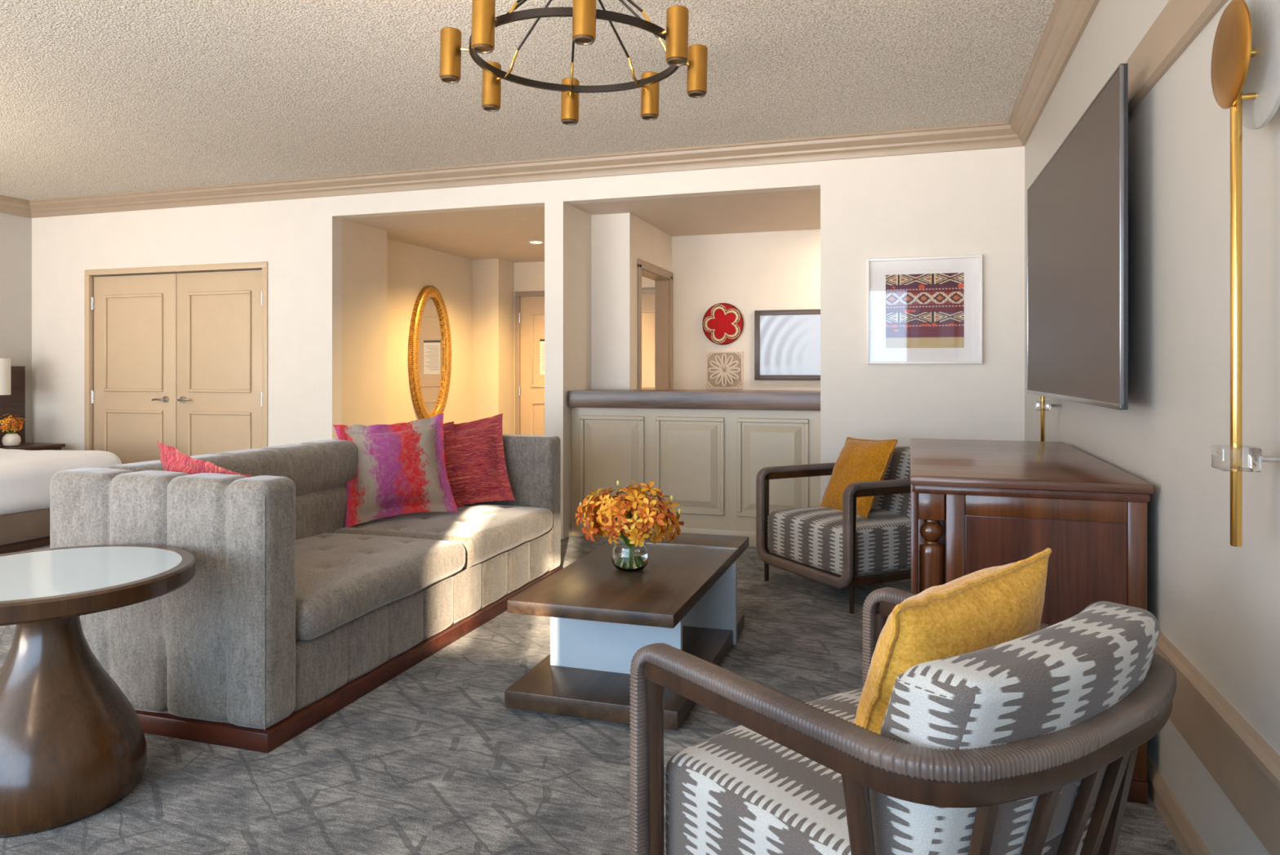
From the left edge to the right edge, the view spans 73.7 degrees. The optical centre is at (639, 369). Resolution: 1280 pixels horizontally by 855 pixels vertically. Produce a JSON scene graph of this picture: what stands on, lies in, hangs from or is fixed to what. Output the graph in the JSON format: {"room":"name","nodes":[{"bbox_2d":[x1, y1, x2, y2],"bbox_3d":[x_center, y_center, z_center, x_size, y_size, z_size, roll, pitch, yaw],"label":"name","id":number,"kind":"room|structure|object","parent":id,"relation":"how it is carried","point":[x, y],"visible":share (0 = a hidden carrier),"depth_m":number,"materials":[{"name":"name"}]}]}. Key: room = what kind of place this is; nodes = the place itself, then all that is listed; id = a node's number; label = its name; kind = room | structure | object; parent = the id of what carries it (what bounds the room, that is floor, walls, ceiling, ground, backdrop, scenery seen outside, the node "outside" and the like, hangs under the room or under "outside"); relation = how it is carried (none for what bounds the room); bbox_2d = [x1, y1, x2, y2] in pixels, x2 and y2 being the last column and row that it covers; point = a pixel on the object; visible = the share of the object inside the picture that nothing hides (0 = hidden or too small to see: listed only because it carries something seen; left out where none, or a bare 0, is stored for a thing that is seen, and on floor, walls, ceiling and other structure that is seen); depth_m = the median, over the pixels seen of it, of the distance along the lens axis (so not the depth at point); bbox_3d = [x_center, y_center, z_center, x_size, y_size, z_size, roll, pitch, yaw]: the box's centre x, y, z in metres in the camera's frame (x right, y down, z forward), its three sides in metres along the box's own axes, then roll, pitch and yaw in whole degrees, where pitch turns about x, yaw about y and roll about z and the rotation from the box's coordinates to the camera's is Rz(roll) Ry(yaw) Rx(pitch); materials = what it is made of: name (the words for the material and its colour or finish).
{"room":"hotel room","nodes":[
{"label":"hotel room","id":0,"kind":"room"},
{"bbox_2d":[0,213,31,442],"bbox_3d":[-6.729,-0.140,3.962,0.100,2.720,7.900,0,0,18],"label":"wall","id":1,"kind":"structure","parent":0,"point":[15,231],"depth_m":7.60,"materials":[{"name":"paint"}]},
{"bbox_2d":[0,358,10,395],"bbox_3d":[-5.452,-0.020,7.093,0.448,0.460,0.256,0,0,18],"label":"bedside lamp","id":2,"kind":"object","parent":1,"relation":"attached to","point":[5,363],"visible":1,"depth_m":7.04,"materials":[{"name":"fabric"}]},
{"bbox_2d":[0,195,31,217],"bbox_3d":[-6.631,-1.433,3.931,0.105,0.134,7.900,0,0,18],"label":"trim","id":3,"kind":"structure","parent":1,"relation":"attached to","point":[8,205],"depth_m":7.51,"materials":[{"name":"beige paint"}]},
{"bbox_2d":[342,218,514,434],"bbox_3d":[-2.087,0.005,8.379,0.470,2.430,3.080,0,0,18],"label":"wall","id":4,"kind":"structure","parent":0,"point":[383,277],"depth_m":8.21,"materials":[{"name":"paint"}]},
{"bbox_2d":[408,285,451,418],"bbox_3d":[-2.090,-0.140,8.558,0.056,1.400,0.740,0,0,18],"label":"oval mirror","id":5,"kind":"object","parent":4,"relation":"attached to","point":[429,344],"visible":0.92,"depth_m":8.55,"materials":[{"name":"gold metal"}]},
{"bbox_2d":[418,297,443,413],"bbox_3d":[-2.107,-0.140,8.563,0.016,1.200,0.540,0,0,18],"label":"mirror glass","id":6,"kind":"object","parent":5,"relation":"attached to","point":[431,326],"depth_m":8.58,"materials":[{"name":"silver mirror"}]},
{"bbox_2d":[0,0,1055,199],"bbox_3d":[-2.757,-1.550,2.707,8.430,0.100,8.100,0,0,18],"label":"ceiling","id":7,"kind":"structure","parent":0,"point":[97,97],"depth_m":4.41,"materials":[{"name":"white paint"}]},
{"bbox_2d":[439,0,707,124],"bbox_3d":[-0.196,-1.192,2.685,0.792,0.615,0.792,1,0,18],"label":"chandelier","id":8,"kind":"object","parent":7,"relation":"hanging from","point":[584,13],"visible":1,"depth_m":2.61,"materials":[{"name":"metal"}]},
{"bbox_2d":[31,146,1024,538],"bbox_3d":[-1.546,-0.140,6.540,8.430,2.720,0.140,0,0,18],"label":"wall","id":9,"kind":"structure","parent":0,"point":[968,202],"depth_m":6.16,"materials":[{"name":"paint"}]},
{"bbox_2d":[84,261,267,463],"bbox_3d":[-3.941,0.172,7.243,1.950,2.095,0.104,0,0,18],"label":"door","id":10,"kind":"structure","parent":9,"relation":"in","point":[180,360],"depth_m":7.26,"materials":[{"name":"beige paint"}]},
{"bbox_2d":[29,121,1022,217],"bbox_3d":[-1.583,-1.433,6.423,8.230,0.134,0.105,0,0,18],"label":"trim","id":11,"kind":"structure","parent":9,"relation":"attached to","point":[998,135],"depth_m":6.08,"materials":[{"name":"beige paint"}]},
{"bbox_2d":[866,254,982,364],"bbox_3d":[1.787,-0.372,5.387,0.690,0.672,0.050,0,0,18],"label":"framed picture","id":12,"kind":"object","parent":9,"relation":"attached to","point":[923,309],"visible":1,"depth_m":5.39,"materials":[{"name":"white paper"}]},
{"bbox_2d":[343,188,820,262],"bbox_3d":[0.422,-1.260,7.638,5.800,0.100,3.180,0,0,18],"label":"ceiling","id":13,"kind":"structure","parent":0,"point":[505,233],"depth_m":6.96,"materials":[{"name":"paint"}]},
{"bbox_2d":[528,240,543,244],"bbox_3d":[-0.985,-1.207,8.117,0.150,0.006,0.150,0,0,18],"label":"recessed light","id":14,"kind":"object","parent":13,"relation":"in","point":[531,242],"visible":1,"depth_m":8.10,"materials":[{"name":"white"}]},
{"bbox_2d":[514,261,654,434],"bbox_3d":[-0.279,0.005,9.370,2.380,2.430,0.100,0,0,18],"label":"wall","id":15,"kind":"structure","parent":0,"point":[528,276],"depth_m":9.62,"materials":[{"name":"paint"}]},
{"bbox_2d":[515,290,544,435],"bbox_3d":[-0.959,0.170,9.507,0.960,2.100,0.104,0,0,18],"label":"door","id":16,"kind":"structure","parent":15,"relation":"in","point":[529,311],"depth_m":9.61,"materials":[{"name":"beige paint"}]},
{"bbox_2d":[539,338,544,374],"bbox_3d":[-1.014,-0.142,9.532,0.224,0.395,0.005,0,0,18],"label":"notice","id":17,"kind":"object","parent":16,"relation":"attached to","point":[542,340],"visible":0.38,"depth_m":9.56,"materials":[{"name":"white paper"}]},
{"bbox_2d":[641,287,654,389],"bbox_3d":[0.080,0.170,9.179,0.940,2.100,0.104,0,0,18],"label":"door","id":18,"kind":"structure","parent":15,"relation":"in","point":[647,300],"depth_m":9.19,"materials":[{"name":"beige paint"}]},
{"bbox_2d":[0,534,1182,854],"bbox_3d":[-2.070,1.270,4.168,8.860,0.100,11.300,0,0,18],"label":"floor","id":19,"kind":"structure","parent":0,"point":[432,759],"depth_m":2.64,"materials":[{"name":"carpet"}]},
{"bbox_2d":[0,442,65,450],"bbox_3d":[-5.283,0.906,7.250,0.515,0.528,0.480,0,0,18],"label":"nightstand","id":20,"kind":"object","parent":19,"relation":"on","point":[23,446],"visible":0.22,"depth_m":7.24,"materials":[{"name":"brown wood"}]},
{"bbox_2d":[1,433,21,446],"bbox_3d":[-5.252,0.589,7.140,0.132,0.106,0.132,0,0,18],"label":"bud vase","id":21,"kind":"object","parent":20,"relation":"on","point":[8,439],"visible":1,"depth_m":7.10,"materials":[{"name":"ceramic"}]},
{"bbox_2d":[0,413,26,433],"bbox_3d":[-5.267,0.498,7.138,0.234,0.262,0.231,0,0,18],"label":"bunch","id":22,"kind":"object","parent":21,"relation":"in","point":[6,426],"visible":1,"depth_m":7.12,"materials":[{"name":"orange plant"}]},
{"bbox_2d":[0,365,121,554],"bbox_3d":[-4.949,0.595,6.145,1.969,1.250,2.435,0,0,18],"label":"bed","id":23,"kind":"object","parent":19,"relation":"on","point":[25,475],"visible":0.63,"depth_m":5.81,"materials":[{"name":"fabric"}]},
{"bbox_2d":[0,448,121,515],"bbox_3d":[-4.956,0.792,5.914,1.843,0.377,1.654,0,0,18],"label":"duvet","id":24,"kind":"object","parent":23,"relation":"on","point":[25,475],"depth_m":5.79,"materials":[{"name":"white fabric"}]},
{"bbox_2d":[0,543,195,837],"bbox_3d":[-1.694,0.897,2.446,0.748,0.645,0.748,0,0,18],"label":"pedestal side table","id":25,"kind":"object","parent":19,"relation":"on","point":[73,744],"visible":1,"depth_m":2.34,"materials":[{"name":"brown wood"}]},
{"bbox_2d":[49,434,563,752],"bbox_3d":[-1.263,0.788,4.011,0.973,0.864,2.436,0,0,18],"label":"sofa","id":26,"kind":"object","parent":19,"relation":"on","point":[289,615],"visible":0.79,"depth_m":2.95,"materials":[{"name":"grey fabric"}]},
{"bbox_2d":[157,440,253,477],"bbox_3d":[-1.566,0.534,3.091,0.569,0.552,0.165,0,0,24],"label":"throw pillow","id":27,"kind":"object","parent":26,"relation":"on","point":[171,460],"visible":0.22,"depth_m":3.06,"materials":[{"name":"red fabric"}]},
{"bbox_2d":[295,532,466,639],"bbox_3d":[-1.328,0.848,3.524,0.803,0.164,1.111,0,0,18],"label":"seat cushion","id":28,"kind":"object","parent":26,"relation":"on","point":[343,580],"depth_m":3.40,"materials":[{"name":"beige fabric"}]},
{"bbox_2d":[333,413,457,527],"bbox_3d":[-1.267,0.514,4.449,0.597,0.555,0.268,0,0,-27],"label":"throw pillow","id":29,"kind":"object","parent":26,"relation":"on","point":[401,468],"visible":0.94,"depth_m":4.39,"materials":[{"name":"multicoloured fabric"}]},
{"bbox_2d":[333,503,552,568],"bbox_3d":[-1.010,0.848,4.531,0.803,0.164,0.989,0,0,18],"label":"seat cushion","id":30,"kind":"object","parent":26,"relation":"on","point":[487,532],"depth_m":4.31,"materials":[{"name":"beige fabric"}]},
{"bbox_2d":[443,421,463,506],"bbox_3d":[-1.256,0.554,4.747,0.529,0.517,0.176,0,0,-24],"label":"throw pillow","id":31,"kind":"object","parent":26,"relation":"on","point":[448,428],"visible":0.09,"depth_m":4.86,"materials":[{"name":"red fabric"}]},
{"bbox_2d":[444,413,514,504],"bbox_3d":[-1.009,0.534,4.870,0.574,0.560,0.235,0,0,-11],"label":"throw pillow","id":32,"kind":"object","parent":26,"relation":"on","point":[476,468],"visible":0.6,"depth_m":4.82,"materials":[{"name":"red fabric"}]},
{"bbox_2d":[504,531,749,729],"bbox_3d":[0.019,1.009,3.534,0.647,0.422,1.370,0,0,18],"label":"coffee table","id":33,"kind":"object","parent":19,"relation":"on","point":[685,597],"visible":0.88,"depth_m":3.19,"materials":[{"name":"brown wood"}]},
{"bbox_2d":[611,538,648,571],"bbox_3d":[-0.039,0.744,3.426,0.152,0.111,0.152,0,0,18],"label":"vase","id":34,"kind":"object","parent":33,"relation":"on","point":[628,557],"visible":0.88,"depth_m":3.37,"materials":[{"name":"clear glass"}]},
{"bbox_2d":[575,480,684,546],"bbox_3d":[-0.039,0.619,3.434,0.444,0.338,0.374,0,0,18],"label":"bouquet","id":35,"kind":"object","parent":34,"relation":"in","point":[617,513],"visible":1,"depth_m":3.33,"materials":[{"name":"orange plant"}]},
{"bbox_2d":[568,389,820,546],"bbox_3d":[0.426,0.687,6.229,1.818,1.066,0.604,0,0,18],"label":"bar cabinet","id":36,"kind":"object","parent":19,"relation":"on","point":[707,450],"depth_m":5.98,"materials":[{"name":"paint"}]},
{"bbox_2d":[568,389,820,410],"bbox_3d":[0.427,0.214,6.229,1.804,0.121,0.604,0,0,18],"label":"countertop","id":37,"kind":"structure","parent":36,"relation":"on","point":[727,399],"depth_m":5.96,"materials":[{"name":"grey stone"}]},
{"bbox_2d":[755,445,911,613],"bbox_3d":[1.214,0.833,4.772,0.816,0.776,0.834,0,0,-27],"label":"armchair","id":38,"kind":"object","parent":19,"relation":"on","point":[829,546],"visible":0.66,"depth_m":4.49,"materials":[{"name":"fabric"}]},
{"bbox_2d":[768,506,911,575],"bbox_3d":[1.145,0.917,4.737,0.625,0.265,0.692,0,0,-27],"label":"seat cushion","id":39,"kind":"object","parent":38,"relation":"on","point":[810,540],"depth_m":4.48,"materials":[{"name":"fabric"}]},
{"bbox_2d":[819,436,897,517],"bbox_3d":[1.219,0.594,4.797,0.243,0.434,0.485,0,0,-21],"label":"throw pillow","id":40,"kind":"object","parent":38,"relation":"on","point":[860,460],"visible":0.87,"depth_m":4.72,"materials":[{"name":"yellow fabric"}]},
{"bbox_2d":[871,445,911,519],"bbox_3d":[1.443,0.632,4.886,0.285,0.375,0.668,0,0,-27],"label":"cushion","id":41,"kind":"object","parent":38,"relation":"on","point":[899,468],"depth_m":4.78,"materials":[{"name":"fabric"}]},
{"bbox_2d":[629,586,1176,854],"bbox_3d":[0.544,0.833,1.719,0.834,0.776,0.816,0,0,-37],"label":"armchair","id":42,"kind":"object","parent":19,"relation":"on","point":[1029,744],"visible":0.88,"depth_m":1.41,"materials":[{"name":"grey fabric"}]},
{"bbox_2d":[666,687,1096,854],"bbox_3d":[0.498,0.917,1.781,0.692,0.265,0.625,0,0,-37],"label":"seat cushion","id":43,"kind":"object","parent":42,"relation":"on","point":[737,790],"depth_m":1.67,"materials":[{"name":"fabric"}]},
{"bbox_2d":[853,547,1051,733],"bbox_3d":[0.616,0.604,1.715,0.486,0.486,0.269,0,0,-29],"label":"throw pillow","id":44,"kind":"object","parent":42,"relation":"on","point":[988,606],"visible":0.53,"depth_m":1.59,"materials":[{"name":"yellow fabric"}]},
{"bbox_2d":[868,600,1159,854],"bbox_3d":[0.698,0.632,1.514,0.668,0.375,0.285,0,0,-37],"label":"cushion","id":45,"kind":"object","parent":42,"relation":"on","point":[1049,724],"depth_m":1.34,"materials":[{"name":"fabric"}]},
{"bbox_2d":[910,438,1154,803],"bbox_3d":[1.347,0.770,3.182,0.650,0.900,1.480,0,0,18],"label":"media console","id":46,"kind":"object","parent":19,"relation":"on","point":[976,504],"visible":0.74,"depth_m":2.51,"materials":[{"name":"brown wood"}]},
{"bbox_2d":[569,204,671,535],"bbox_3d":[-0.182,0.005,7.042,0.462,2.430,1.680,0,0,18],"label":"wall","id":47,"kind":"structure","parent":0,"point":[606,249],"depth_m":6.64,"materials":[{"name":"paint"}]},
{"bbox_2d":[637,258,672,389],"bbox_3d":[0.077,0.170,7.275,0.144,2.100,1.000,0,0,18],"label":"door frame","id":48,"kind":"structure","parent":47,"relation":"in","point":[663,277],"depth_m":7.67,"materials":[{"name":"beige paint"}]},
{"bbox_2d":[671,229,820,390],"bbox_3d":[1.711,0.005,7.388,3.190,2.430,0.120,0,0,18],"label":"wall","id":49,"kind":"structure","parent":0,"point":[776,270],"depth_m":7.58,"materials":[{"name":"paint"}]},
{"bbox_2d":[702,302,743,344],"bbox_3d":[0.737,-0.405,7.599,0.372,0.372,0.065,0,0,18],"label":"wall decoration","id":50,"kind":"object","parent":49,"relation":"attached to","point":[722,323],"visible":1,"depth_m":7.58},
{"bbox_2d":[706,351,742,388],"bbox_3d":[0.751,0.005,7.612,0.332,0.332,0.030,0,0,18],"label":"carved panel","id":51,"kind":"object","parent":49,"relation":"attached to","point":[724,369],"visible":1,"depth_m":7.61,"materials":[{"name":"stone"}]},
{"bbox_2d":[754,309,820,380],"bbox_3d":[1.417,-0.213,7.402,0.850,0.612,0.030,0,0,18],"label":"framed print","id":52,"kind":"object","parent":49,"relation":"attached to","point":[787,343],"visible":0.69,"depth_m":7.44},
{"bbox_2d":[1024,0,1279,854],"bbox_3d":[1.214,-0.140,1.452,0.100,2.720,7.900,0,0,18],"label":"wall","id":53,"kind":"structure","parent":0,"point":[1217,602],"depth_m":2.14,"materials":[{"name":"paint"}]},
{"bbox_2d":[1034,395,1062,441],"bbox_3d":[1.899,-0.202,3.972,0.113,1.072,0.282,0,0,18],"label":"wall sconce","id":54,"kind":"object","parent":53,"relation":"attached to","point":[1042,410],"visible":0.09,"depth_m":3.97,"materials":[{"name":"gold metal"}]},
{"bbox_2d":[1008,0,1099,146],"bbox_3d":[1.116,-1.433,1.482,0.105,0.134,7.900,0,0,18],"label":"trim","id":55,"kind":"structure","parent":53,"relation":"attached to","point":[1068,20],"depth_m":3.94,"materials":[{"name":"beige paint"}]},
{"bbox_2d":[1026,63,1128,409],"bbox_3d":[1.679,-0.380,3.288,0.105,0.992,1.784,0,0,17],"label":"television","id":56,"kind":"object","parent":53,"relation":"attached to","point":[1077,203],"visible":1,"depth_m":2.94,"materials":[{"name":"brown"}]},
{"bbox_2d":[1124,0,1228,115],"bbox_3d":[0.928,-0.900,0.755,0.026,0.170,6.400,0,0,18],"label":"trim","id":57,"kind":"structure","parent":53,"relation":"attached to","point":[1180,22],"depth_m":2.31,"materials":[{"name":"beige paint"}]},
{"bbox_2d":[1146,752,1211,854],"bbox_3d":[1.157,1.176,1.470,0.020,0.088,7.900,0,0,18],"label":"baseboard","id":58,"kind":"structure","parent":53,"relation":"attached to","point":[1181,828],"depth_m":2.23,"materials":[{"name":"beige paint"}]},
{"bbox_2d":[1154,631,1279,854],"bbox_3d":[0.926,0.833,0.756,0.030,0.198,6.400,0,0,18],"label":"trim","id":59,"kind":"structure","parent":53,"relation":"attached to","point":[1246,767],"depth_m":1.84,"materials":[{"name":"beige paint"}]},
{"bbox_2d":[1210,0,1279,546],"bbox_3d":[1.153,-0.202,1.611,0.113,1.072,0.282,0,0,18],"label":"wall sconce","id":60,"kind":"object","parent":53,"relation":"attached to","point":[1245,68],"visible":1,"depth_m":1.61,"materials":[{"name":"gold metal"}]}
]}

